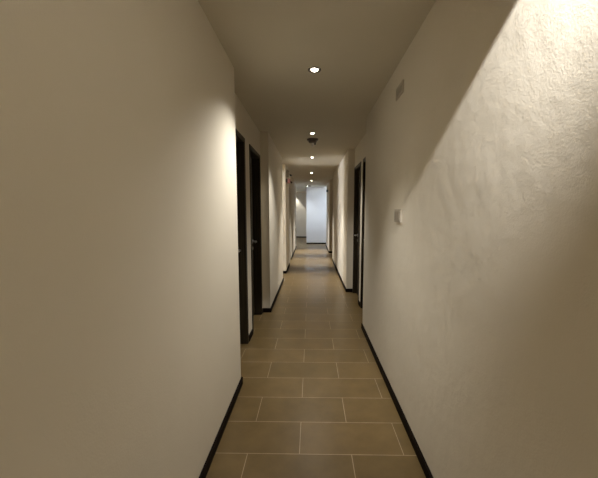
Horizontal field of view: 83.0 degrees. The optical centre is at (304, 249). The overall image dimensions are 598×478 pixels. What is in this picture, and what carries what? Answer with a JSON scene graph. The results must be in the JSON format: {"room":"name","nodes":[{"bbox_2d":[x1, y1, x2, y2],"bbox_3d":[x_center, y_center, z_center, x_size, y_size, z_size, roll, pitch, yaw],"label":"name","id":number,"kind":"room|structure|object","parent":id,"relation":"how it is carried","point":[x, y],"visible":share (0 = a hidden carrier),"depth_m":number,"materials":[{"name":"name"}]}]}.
{"room":"corridor","nodes":[
{"label":"corridor","id":0,"kind":"room"},
{"bbox_2d":[0,0,295,477],"bbox_3d":[-0.764,-0.518,5.501,0.578,2.620,16.220,0,6,1],"label":"wall","id":1,"kind":"structure","parent":0,"point":[120,357],"depth_m":1.01,"materials":[{"name":"beige paint"}]},
{"bbox_2d":[235,128,248,343],"bbox_3d":[-0.772,-0.023,3.192,0.309,2.151,0.744,0,6,1],"label":"door","id":2,"kind":"structure","parent":1,"relation":"in","point":[240,140],"depth_m":3.51,"materials":[{"name":"brown wood"}]},
{"bbox_2d":[199,246,296,477],"bbox_3d":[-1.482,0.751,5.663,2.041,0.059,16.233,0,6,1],"label":"baseboard","id":3,"kind":"structure","parent":1,"relation":"attached to","point":[205,469],"depth_m":2.25,"materials":[{"name":"black wood"}]},
{"bbox_2d":[249,144,262,332],"bbox_3d":[-0.753,-0.138,4.215,0.309,2.151,0.764,0,6,1],"label":"door","id":4,"kind":"structure","parent":1,"relation":"in","point":[254,157],"depth_m":4.51,"materials":[{"name":"brown wood"}]},
{"bbox_2d":[296,192,306,235],"bbox_3d":[-1.365,-2.012,18.795,3.003,2.620,0.250,0,6,1],"label":"wall","id":5,"kind":"structure","parent":0,"point":[301,197],"depth_m":18.65,"materials":[{"name":"beige paint"}]},
{"bbox_2d":[206,238,425,477],"bbox_3d":[0.145,0.535,8.310,6.400,0.100,22.000,0,6,1],"label":"floor","id":6,"kind":"structure","parent":0,"point":[314,400],"depth_m":2.58,"materials":[{"name":"beige tile"}]},
{"bbox_2d":[306,187,325,242],"bbox_3d":[1.800,-1.793,16.841,3.397,2.620,4.070,0,6,1],"label":"wall","id":7,"kind":"structure","parent":0,"point":[316,196],"depth_m":14.85,"materials":[{"name":"white paint"}]},
{"bbox_2d":[198,0,435,191],"bbox_3d":[0.144,-2.063,7.968,6.200,0.200,21.500,0,6,1],"label":"ceiling","id":8,"kind":"structure","parent":0,"point":[357,46],"depth_m":2.43,"materials":[{"name":"paint"}]},
{"bbox_2d":[307,138,317,146],"bbox_3d":[0.112,-1.567,4.955,0.172,0.112,0.172,0,6,1],"label":"smoke detector","id":9,"kind":"object","parent":8,"relation":"attached to","point":[313,141],"visible":1,"depth_m":4.91,"materials":[{"name":"brown plastic"}]},
{"bbox_2d":[308,67,320,72],"bbox_3d":[0.071,-1.376,2.531,0.102,0.073,0.102,0,6,1],"label":"recessed light","id":10,"kind":"object","parent":8,"relation":"in","point":[311,69],"visible":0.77,"depth_m":2.53,"materials":[{"name":"silver metal"}]},
{"bbox_2d":[326,0,597,477],"bbox_3d":[0.990,-0.538,5.684,0.521,2.620,16.650,0,6,1],"label":"wall","id":11,"kind":"structure","parent":0,"point":[480,306],"depth_m":1.20,"materials":[{"name":"beige paint"}]},
{"bbox_2d":[332,220,332,251],"bbox_3d":[1.083,-0.910,11.080,0.310,2.151,0.884,0,6,1],"label":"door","id":12,"kind":"structure","parent":11,"relation":"in","point":[332,220],"depth_m":11.54,"materials":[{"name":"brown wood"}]},
{"bbox_2d":[352,162,360,299],"bbox_3d":[0.983,-0.280,5.471,0.310,2.151,0.734,0,6,1],"label":"door","id":13,"kind":"structure","parent":11,"relation":"in","point":[357,170],"depth_m":5.74,"materials":[{"name":"brown wood"}]},
{"bbox_2d":[360,157,365,307],"bbox_3d":[0.967,-0.172,4.513,0.309,2.151,0.784,0,6,1],"label":"door","id":14,"kind":"structure","parent":11,"relation":"in","point":[364,159],"depth_m":4.86,"materials":[{"name":"brown wood"}]},
{"bbox_2d":[326,246,432,477],"bbox_3d":[0.984,0.732,5.833,0.534,0.059,16.663,0,6,1],"label":"baseboard","id":15,"kind":"structure","parent":11,"relation":"attached to","point":[421,459],"depth_m":2.37,"materials":[{"name":"black wood"}]},
{"bbox_2d":[394,209,401,222],"bbox_3d":[0.663,-0.245,2.415,0.019,0.093,0.173,0,6,1],"label":"light switch","id":16,"kind":"object","parent":11,"relation":"attached to","point":[397,212],"visible":1,"depth_m":2.38,"materials":[{"name":"beige plastic"}]},
{"bbox_2d":[396,79,403,100],"bbox_3d":[0.670,-1.126,2.388,0.009,0.081,0.190,0,6,1],"label":"air vent","id":17,"kind":"object","parent":11,"relation":"in","point":[400,89],"visible":1,"depth_m":2.37,"materials":[{"name":"beige plastic"}]}
]}

